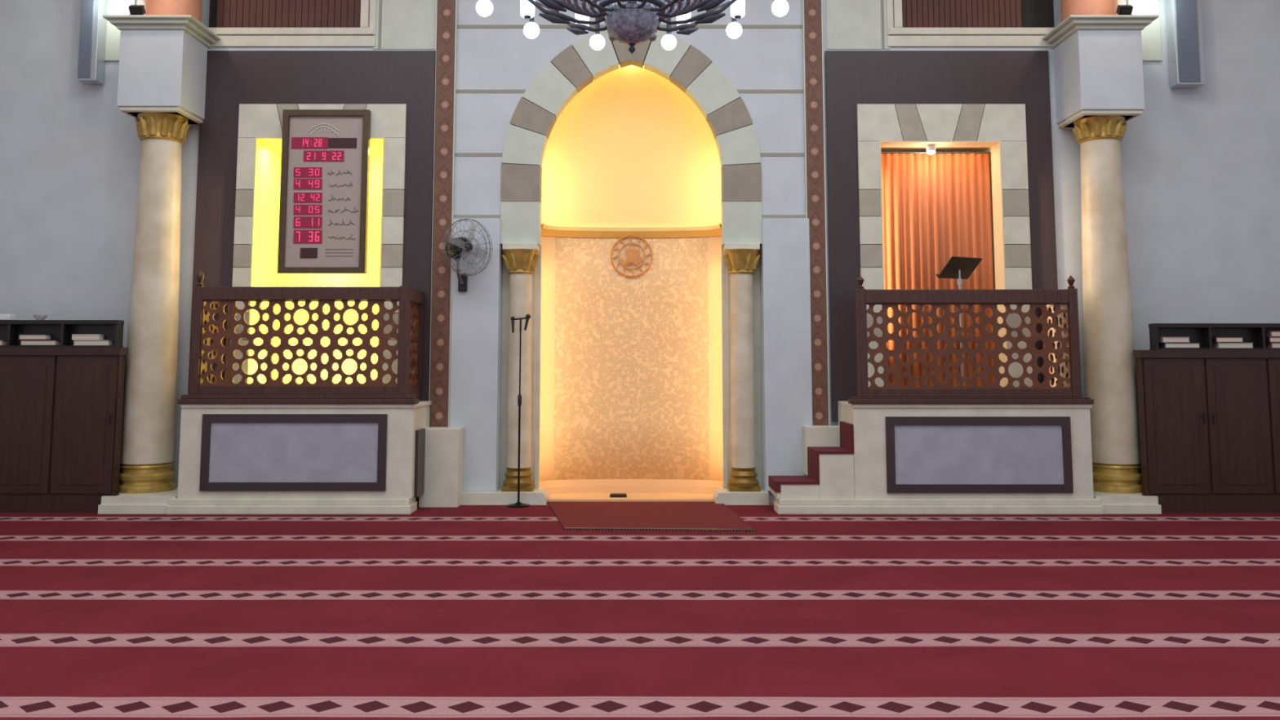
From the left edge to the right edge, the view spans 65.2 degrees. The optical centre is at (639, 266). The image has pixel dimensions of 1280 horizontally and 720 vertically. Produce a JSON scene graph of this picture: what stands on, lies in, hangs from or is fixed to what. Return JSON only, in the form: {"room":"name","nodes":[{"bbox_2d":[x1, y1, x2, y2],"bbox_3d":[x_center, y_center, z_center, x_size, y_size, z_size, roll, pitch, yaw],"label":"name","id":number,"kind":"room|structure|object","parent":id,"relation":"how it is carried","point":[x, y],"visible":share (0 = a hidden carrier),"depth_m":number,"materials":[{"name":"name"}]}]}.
{"room":"mosque","nodes":[
{"label":"mosque","id":0,"kind":"room"},
{"bbox_2d":[246,137,384,383],"bbox_3d":[-4.020,0.045,12.870,1.740,3.373,0.930,0,-6,0],"label":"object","id":1,"kind":"structure","parent":0,"point":[268,151],"depth_m":13.17,"materials":[{"name":"yellow paint"}]},
{"bbox_2d":[0,0,1279,502],"bbox_3d":[-0.110,-1.385,12.745,19.980,8.600,0.232,0,-6,0],"label":"wall","id":2,"kind":"structure","parent":0,"point":[1201,166],"depth_m":12.65,"materials":[{"name":"white paint"}]},
{"bbox_2d":[76,0,107,84],"bbox_3d":[-6.931,-3.414,12.718,0.243,2.200,0.235,0,-6,0],"label":"loudspeaker","id":3,"kind":"object","parent":2,"relation":"attached to","point":[92,29],"visible":1,"depth_m":12.57,"materials":[{"name":"silver metal"}]},
{"bbox_2d":[77,0,94,77],"bbox_3d":[-6.956,-3.425,12.609,0.153,2.140,0.016,0,-5,0],"label":"grille","id":4,"kind":"object","parent":3,"relation":"attached to","point":[86,59],"depth_m":12.55,"materials":[{"name":"grey metal"}]},
{"bbox_2d":[104,0,135,61],"bbox_3d":[-6.670,-4.098,12.888,0.400,2.971,0.028,0,-6,0],"label":"trim","id":5,"kind":"structure","parent":2,"relation":"attached to","point":[113,33],"depth_m":12.77,"materials":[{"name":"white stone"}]},
{"bbox_2d":[208,0,376,46],"bbox_3d":[-4.505,-3.883,12.964,2.250,2.184,0.265,0,-6,0],"label":"window","id":6,"kind":"structure","parent":2,"relation":"in","point":[226,17],"depth_m":12.91,"materials":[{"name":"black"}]},
{"bbox_2d":[216,0,360,27],"bbox_3d":[-4.540,-4.002,13.006,1.852,1.939,0.025,0,-5,0],"label":"vertical blind","id":7,"kind":"object","parent":6,"relation":"attached to","point":[230,13],"depth_m":12.92,"materials":[{"name":"brown fabric"}]},
{"bbox_2d":[187,50,435,400],"bbox_3d":[-4.077,-0.416,12.518,2.965,4.668,0.060,0,-6,0],"label":"wall panel","id":8,"kind":"object","parent":2,"relation":"attached to","point":[233,78],"visible":0.52,"depth_m":12.64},
{"bbox_2d":[230,103,406,383],"bbox_3d":[-4.000,-0.213,12.448,2.100,3.679,0.040,0,-6,0],"label":"surround","id":9,"kind":"object","parent":8,"relation":"attached to","point":[388,121],"visible":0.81,"depth_m":12.51,"materials":[{"name":"beige stone"}]},
{"bbox_2d":[277,109,371,273],"bbox_3d":[-3.926,-0.934,12.452,1.077,2.054,0.090,0,-6,0],"label":"clock","id":10,"kind":"object","parent":9,"relation":"attached to","point":[325,162],"visible":1,"depth_m":12.44,"materials":[{"name":"brown metal"}]},
{"bbox_2d":[324,248,353,256],"bbox_3d":[-3.720,-0.170,12.369,0.349,0.089,0.005,0,-5,0],"label":"print","id":11,"kind":"object","parent":10,"relation":"attached to","point":[328,252],"depth_m":12.37,"materials":[{"name":"grey"}]},
{"bbox_2d":[427,0,457,426],"bbox_3d":[-2.471,-1.646,12.636,0.267,7.301,0.060,0,-6,0],"label":"trim","id":12,"kind":"structure","parent":2,"relation":"attached to","point":[446,11],"depth_m":12.53,"materials":[{"name":"brown wood"}]},
{"bbox_2d":[442,218,492,291],"bbox_3d":[-2.177,-0.142,12.185,0.459,0.862,0.700,-5,-7,42],"label":"wall fan","id":13,"kind":"object","parent":2,"relation":"attached to","point":[459,248],"visible":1,"depth_m":12.13,"materials":[{"name":"black paint"}]},
{"bbox_2d":[449,217,500,491],"bbox_3d":[-2.042,1.072,12.369,0.585,3.356,0.070,0,-6,0],"label":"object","id":14,"kind":"structure","parent":2,"relation":"attached to","point":[475,312],"depth_m":12.33,"materials":[{"name":"white paint"}]},
{"bbox_2d":[461,488,549,504],"bbox_3d":[-1.830,2.815,12.226,1.400,0.140,0.420,0,-6,0],"label":"baseboard","id":15,"kind":"structure","parent":2,"relation":"attached to","point":[538,496],"depth_m":12.02,"materials":[{"name":"beige stone"}]},
{"bbox_2d":[501,243,540,491],"bbox_3d":[-1.495,1.239,12.449,0.470,3.041,0.470,0,-6,0],"label":"engaged column","id":16,"kind":"structure","parent":15,"relation":"on","point":[521,260],"depth_m":12.34,"materials":[{"name":"beige stone"}]},
{"bbox_2d":[499,30,762,501],"bbox_3d":[-0.110,-0.089,12.874,3.400,6.045,0.757,0,-6,0],"label":"niche","id":17,"kind":"object","parent":2,"relation":"attached to","point":[631,175],"visible":0.99,"depth_m":13.03,"materials":[{"name":"beige stone"}]},
{"bbox_2d":[609,493,626,497],"bbox_3d":[-0.270,2.852,12.454,0.208,0.040,0.100,0,-6,0],"label":"case","id":18,"kind":"object","parent":17,"relation":"on","point":[611,495],"visible":1,"depth_m":12.40,"materials":[{"name":"black paint"}]},
{"bbox_2d":[713,488,768,504],"bbox_3d":[1.230,2.815,12.226,0.640,0.140,0.420,0,-6,0],"label":"column base","id":19,"kind":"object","parent":2,"relation":"attached to","point":[724,496],"depth_m":12.02,"materials":[{"name":"beige stone"}]},
{"bbox_2d":[722,243,760,491],"bbox_3d":[1.275,1.239,12.449,0.470,3.041,0.470,0,-6,0],"label":"engaged column","id":20,"kind":"structure","parent":19,"relation":"on","point":[740,260],"depth_m":12.34,"materials":[{"name":"beige stone"}]},
{"bbox_2d":[761,217,812,491],"bbox_3d":[1.823,1.072,12.369,0.585,3.356,0.070,0,-6,0],"label":"wall panel","id":21,"kind":"object","parent":2,"relation":"attached to","point":[786,282],"depth_m":12.35,"materials":[{"name":"white paint"}]},
{"bbox_2d":[801,0,830,425],"bbox_3d":[2.204,-1.646,12.636,0.252,7.301,0.060,0,-6,0],"label":"trim","id":22,"kind":"structure","parent":2,"relation":"attached to","point":[812,10],"depth_m":12.54,"materials":[{"name":"brown wood"}]},
{"bbox_2d":[824,50,1060,422],"bbox_3d":[3.775,-0.416,12.518,2.830,4.668,0.060,0,-6,0],"label":"wall panel","id":23,"kind":"object","parent":2,"relation":"attached to","point":[852,77],"visible":0.61,"depth_m":12.63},
{"bbox_2d":[856,103,1032,386],"bbox_3d":[3.797,-0.213,12.448,2.115,3.679,0.040,0,-6,0],"label":"surround","id":24,"kind":"object","parent":23,"relation":"attached to","point":[1006,123],"visible":0.77,"depth_m":12.53,"materials":[{"name":"beige stone"}]},
{"bbox_2d":[886,0,1054,46],"bbox_3d":[4.285,-3.883,12.964,2.250,2.184,0.265,0,-6,0],"label":"window","id":25,"kind":"structure","parent":2,"relation":"in","point":[911,17],"depth_m":12.91,"materials":[{"name":"white"}]},
{"bbox_2d":[902,0,1022,27],"bbox_3d":[4.150,-4.002,13.006,1.552,1.939,0.025,0,-5,0],"label":"vertical blind","id":26,"kind":"object","parent":25,"relation":"attached to","point":[953,13],"depth_m":12.92,"materials":[{"name":"brown fabric"}]},
{"bbox_2d":[1127,0,1162,61],"bbox_3d":[6.450,-4.098,12.888,0.400,2.971,0.028,0,-6,0],"label":"trim","id":27,"kind":"structure","parent":2,"relation":"attached to","point":[1151,33],"depth_m":12.77,"materials":[{"name":"white stone"}]},
{"bbox_2d":[1165,0,1205,88],"bbox_3d":[6.901,-3.363,12.713,0.351,2.200,0.235,0,-6,0],"label":"loudspeaker","id":28,"kind":"object","parent":2,"relation":"attached to","point":[1184,17],"visible":1,"depth_m":12.56,"materials":[{"name":"silver metal"}]},
{"bbox_2d":[1174,0,1200,81],"bbox_3d":[6.876,-3.374,12.604,0.261,2.140,0.016,0,-5,0],"label":"grille","id":29,"kind":"object","parent":28,"relation":"attached to","point":[1187,12],"depth_m":12.55,"materials":[{"name":"grey metal"}]},
{"bbox_2d":[880,141,1008,386],"bbox_3d":[3.770,0.067,12.868,1.640,3.330,0.930,0,-6,0],"label":"door frame","id":30,"kind":"structure","parent":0,"point":[994,147],"depth_m":12.62,"materials":[{"name":"beige paint"}]},
{"bbox_2d":[925,143,935,154],"bbox_3d":[3.698,-1.490,12.711,0.120,0.140,0.120,0,-6,0],"label":"spotlight","id":31,"kind":"object","parent":30,"relation":"attached to","point":[931,148],"visible":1,"depth_m":12.67,"materials":[{"name":"white plastic"}]},
{"bbox_2d":[880,151,991,153],"bbox_3d":[3.770,-1.466,12.910,1.510,0.024,0.024,0,-6,0],"label":"curtain rod","id":32,"kind":"object","parent":30,"relation":"attached to","point":[881,152],"visible":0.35,"depth_m":12.90,"materials":[{"name":"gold metal"}]},
{"bbox_2d":[880,153,995,386],"bbox_3d":[3.770,0.096,12.754,1.480,3.110,0.065,0,-6,0],"label":"curtain","id":33,"kind":"object","parent":32,"relation":"hanging from","point":[936,208],"visible":0.48,"depth_m":12.79,"materials":[{"name":"orange fabric"}]},
{"bbox_3d":[-0.110,-6.489,5.648,20.000,0.200,18.000,0,-6,0],"label":"ceiling","id":34,"kind":"structure","parent":0,"visible":0},
{"bbox_2d":[475,0,788,53],"bbox_3d":[-0.060,-3.880,7.707,2.453,4.598,2.453,3,-6,-30],"label":"chandelier","id":35,"kind":"object","parent":34,"relation":"hanging from","point":[632,24],"visible":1,"depth_m":7.64,"materials":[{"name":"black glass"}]},
{"bbox_3d":[-0.110,2.286,4.803,20.000,0.170,18.000,0,-6,0],"label":"floor","id":36,"kind":"structure","parent":0,"visible":0},
{"bbox_2d":[0,502,1279,719],"bbox_3d":[-0.110,2.112,4.041,19.960,0.030,16.449,0,-6,0],"label":"carpet","id":37,"kind":"object","parent":36,"relation":"on","point":[464,611],"visible":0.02,"depth_m":6.72,"materials":[{"name":"red carpet"}]},
{"bbox_2d":[0,346,128,512],"bbox_3d":[-7.905,1.909,11.879,3.810,1.877,0.846,0,-6,0],"label":"tall cabinet","id":38,"kind":"object","parent":37,"relation":"on","point":[61,408],"visible":0.98,"depth_m":11.49,"materials":[{"name":"brown wood"}]},
{"bbox_2d":[0,320,124,347],"bbox_3d":[-7.629,0.787,11.670,3.130,0.316,0.153,0,-6,0],"label":"rack","id":39,"kind":"object","parent":38,"relation":"on","point":[62,331],"visible":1,"depth_m":11.69,"materials":[{"name":"black paint"}]},
{"bbox_2d":[0,340,7,345],"bbox_3d":[-7.608,0.893,11.661,0.408,0.065,0.115,0,-6,0],"label":"book","id":40,"kind":"object","parent":39,"relation":"on","point":[2,342],"visible":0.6,"depth_m":11.65,"materials":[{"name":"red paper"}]},
{"bbox_2d":[0,314,15,319],"bbox_3d":[-7.436,0.595,11.692,0.200,0.070,0.120,0,-6,0],"label":"tissue box","id":41,"kind":"object","parent":39,"relation":"on","point":[2,317],"visible":0.9,"depth_m":11.64,"materials":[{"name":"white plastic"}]},
{"bbox_2d":[20,340,60,345],"bbox_3d":[-6.988,0.893,11.661,0.408,0.065,0.115,0,-6,0],"label":"book","id":42,"kind":"object","parent":39,"relation":"on","point":[22,342],"visible":0.89,"depth_m":11.61,"materials":[{"name":"beige paper"}]},
{"bbox_2d":[18,333,51,340],"bbox_3d":[-7.057,0.826,11.667,0.316,0.065,0.115,0,-6,0],"label":"book","id":43,"kind":"object","parent":42,"relation":"on","point":[21,336],"visible":1,"depth_m":11.62,"materials":[{"name":"grey paper"}]},
{"bbox_2d":[32,315,48,319],"bbox_3d":[-7.014,0.601,11.696,0.156,0.060,0.156,0,-6,0],"label":"bowl","id":44,"kind":"object","parent":39,"relation":"on","point":[37,317],"visible":1,"depth_m":11.65,"materials":[{"name":"white ceramic"}]},
{"bbox_2d":[73,340,114,345],"bbox_3d":[-6.369,0.893,11.661,0.408,0.065,0.115,0,-6,0],"label":"book","id":45,"kind":"object","parent":39,"relation":"on","point":[75,342],"visible":0.93,"depth_m":11.61,"materials":[{"name":"grey paper"}]},
{"bbox_2d":[71,333,104,340],"bbox_3d":[-6.437,0.826,11.667,0.316,0.065,0.115,0,-6,0],"label":"book","id":46,"kind":"object","parent":45,"relation":"on","point":[74,336],"visible":1,"depth_m":11.62,"materials":[{"name":"beige paper"}]},
{"bbox_2d":[97,14,220,514],"bbox_3d":[-5.831,-0.061,12.041,1.157,5.829,0.960,0,-6,0],"label":"column","id":47,"kind":"structure","parent":37,"relation":"on","point":[162,67],"depth_m":11.98,"materials":[{"name":"beige stone"}]},
{"bbox_2d":[128,4,145,14],"bbox_3d":[-6.040,-3.067,12.009,0.160,0.150,0.115,0,-6,0],"label":"floodlight","id":48,"kind":"object","parent":47,"relation":"on","point":[134,9],"visible":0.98,"depth_m":11.98,"materials":[{"name":"black paint"}]},
{"bbox_2d":[140,0,201,22],"bbox_3d":[-5.840,-4.304,12.570,0.750,2.721,0.750,0,-6,0],"label":"column","id":49,"kind":"structure","parent":47,"relation":"on","point":[193,7],"depth_m":12.17,"materials":[{"name":"pink stone"}]},
{"bbox_2d":[165,400,431,514],"bbox_3d":[-3.938,2.222,11.761,2.785,1.231,0.940,0,-6,0],"label":"platform","id":50,"kind":"object","parent":37,"relation":"on","point":[234,459],"visible":0.91,"depth_m":11.34,"materials":[{"name":"beige stone"}]},
{"bbox_2d":[177,269,423,404],"bbox_3d":[-3.905,0.839,11.874,2.710,1.544,0.880,0,-6,0],"label":"balustrade","id":51,"kind":"object","parent":50,"relation":"on","point":[217,386],"visible":1,"depth_m":11.50,"materials":[{"name":"brown wood"}]},
{"bbox_2d":[418,426,464,507],"bbox_3d":[-2.380,2.404,12.015,0.460,0.917,0.380,0,-6,0],"label":"plinth block","id":52,"kind":"object","parent":37,"relation":"on","point":[444,446],"visible":0.76,"depth_m":11.83,"materials":[{"name":"beige stone"}]},
{"bbox_2d":[506,316,529,507],"bbox_3d":[-1.446,1.733,12.009,0.270,2.252,0.270,0,-6,0],"label":"microphone stand","id":53,"kind":"object","parent":37,"relation":"on","point":[517,504],"visible":1,"depth_m":11.98,"materials":[{"name":"black metal"}]},
{"bbox_2d":[510,316,515,333],"bbox_3d":[-1.541,0.705,12.100,0.056,0.200,0.072,0,-6,0],"label":"microphone","id":54,"kind":"object","parent":53,"relation":"attached to","point":[512,318],"visible":1,"depth_m":12.08,"materials":[{"name":"black paint"}]},
{"bbox_2d":[524,314,530,330],"bbox_3d":[-1.366,0.676,12.107,0.085,0.200,0.063,2,-6,-19],"label":"microphone","id":55,"kind":"object","parent":53,"relation":"attached to","point":[527,316],"visible":1,"depth_m":12.09,"materials":[{"name":"black paint"}]},
{"bbox_2d":[546,501,755,532],"bbox_3d":[0.021,2.770,11.116,2.303,0.020,2.140,0,-6,0],"label":"rug","id":56,"kind":"object","parent":37,"relation":"on","point":[682,516],"visible":0.99,"depth_m":11.02,"materials":[{"name":"red carpet"}]},
{"bbox_2d":[773,400,1103,514],"bbox_3d":[3.380,2.222,11.761,3.660,1.231,0.940,0,-6,0],"label":"platform","id":57,"kind":"object","parent":37,"relation":"on","point":[909,459],"visible":0.91,"depth_m":11.33,"materials":[{"name":"beige stone"}]},
{"bbox_2d":[770,453,854,498],"bbox_3d":[1.989,2.405,11.623,0.878,0.500,0.600,0,-6,0],"label":"steps","id":58,"kind":"structure","parent":57,"relation":"on","point":[837,477],"depth_m":11.32,"materials":[{"name":"beige stone"}]},
{"bbox_2d":[768,421,853,492],"bbox_3d":[1.978,2.205,11.637,0.895,0.760,0.610,0,-6,0],"label":"carpet","id":59,"kind":"object","parent":58,"relation":"on","point":[846,436],"visible":1,"depth_m":11.50,"materials":[{"name":"red carpet"}]},
{"bbox_2d":[802,425,839,475],"bbox_3d":[2.240,2.223,12.103,0.500,0.574,0.280,0,-6,0],"label":"plinth block","id":60,"kind":"object","parent":57,"relation":"attached to","point":[812,435],"visible":0.49,"depth_m":11.98,"materials":[{"name":"beige stone"}]},
{"bbox_2d":[935,256,982,386],"bbox_3d":[3.832,0.741,11.947,0.480,1.684,0.394,3,-6,-27],"label":"lectern stand","id":61,"kind":"object","parent":57,"relation":"on","point":[958,268],"visible":0.75,"depth_m":11.98,"materials":[{"name":"black paint"}]},
{"bbox_2d":[848,275,1093,404],"bbox_3d":[3.780,0.870,11.871,2.760,1.483,0.880,0,-6,0],"label":"balustrade","id":62,"kind":"object","parent":57,"relation":"on","point":[1052,390],"visible":1,"depth_m":11.50,"materials":[{"name":"brown wood"}]},
{"bbox_2d":[1042,14,1161,514],"bbox_3d":[5.660,-0.061,12.041,1.060,5.829,0.960,0,-6,0],"label":"column","id":63,"kind":"structure","parent":37,"relation":"on","point":[1098,60],"depth_m":11.97,"materials":[{"name":"beige stone"}]},
{"bbox_2d":[1060,0,1121,22],"bbox_3d":[5.620,-4.304,12.570,0.750,2.721,0.750,0,-6,0],"label":"column","id":64,"kind":"structure","parent":63,"relation":"on","point":[1068,7],"depth_m":12.17,"materials":[{"name":"pink stone"}]},
{"bbox_2d":[1115,4,1133,14],"bbox_3d":[5.820,-3.067,12.009,0.160,0.150,0.115,0,-6,0],"label":"floodlight","id":65,"kind":"object","parent":63,"relation":"on","point":[1121,9],"visible":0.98,"depth_m":11.98,"materials":[{"name":"black paint"}]},
{"bbox_2d":[1133,350,1279,512],"bbox_3d":[7.685,1.924,11.877,3.810,1.846,0.846,0,-6,0],"label":"tall cabinet","id":66,"kind":"object","parent":37,"relation":"on","point":[1209,420],"visible":0.98,"depth_m":11.49,"materials":[{"name":"brown wood"}]},
{"bbox_2d":[1148,323,1279,350],"bbox_3d":[7.542,0.822,11.666,3.130,0.308,0.153,0,-6,0],"label":"rack","id":67,"kind":"object","parent":66,"relation":"on","point":[1202,333],"visible":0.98,"depth_m":11.67,"materials":[{"name":"black paint"}]},
{"bbox_2d":[1159,342,1199,348],"bbox_3d":[6.292,0.923,11.658,0.408,0.065,0.115,0,-6,0],"label":"book","id":68,"kind":"object","parent":67,"relation":"on","point":[1162,345],"visible":1,"depth_m":11.60,"materials":[{"name":"grey paper"}]},
{"bbox_2d":[1158,337,1190,342],"bbox_3d":[6.223,0.857,11.664,0.316,0.065,0.115,0,-6,0],"label":"book","id":69,"kind":"object","parent":68,"relation":"on","point":[1161,340],"visible":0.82,"depth_m":11.61,"materials":[{"name":"grey paper"}]},
{"bbox_2d":[1212,342,1253,348],"bbox_3d":[6.912,0.923,11.658,0.408,0.065,0.115,0,-6,0],"label":"book","id":70,"kind":"object","parent":67,"relation":"on","point":[1215,345],"visible":1,"depth_m":11.60,"materials":[{"name":"grey paper"}]},
{"bbox_2d":[1211,337,1243,342],"bbox_3d":[6.843,0.857,11.664,0.316,0.065,0.115,0,-6,0],"label":"book","id":71,"kind":"object","parent":70,"relation":"on","point":[1215,340],"visible":0.8,"depth_m":11.61,"materials":[{"name":"grey paper"}]},
{"bbox_2d":[1265,342,1279,348],"bbox_3d":[7.532,0.923,11.658,0.408,0.065,0.115,0,-6,0],"label":"book","id":72,"kind":"object","parent":67,"relation":"on","point":[1268,345],"visible":0.86,"depth_m":11.61,"materials":[{"name":"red paper"}]},
{"bbox_2d":[1265,337,1279,342],"bbox_3d":[7.463,0.857,11.664,0.316,0.065,0.115,0,-6,0],"label":"book","id":73,"kind":"object","parent":72,"relation":"on","point":[1268,340],"visible":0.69,"depth_m":11.61,"materials":[{"name":"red paper"}]},
{"bbox_2d":[1265,331,1279,337],"bbox_3d":[7.532,0.790,11.671,0.408,0.065,0.115,0,-6,0],"label":"book","id":74,"kind":"object","parent":73,"relation":"on","point":[1268,334],"visible":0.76,"depth_m":11.62,"materials":[{"name":"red paper"}]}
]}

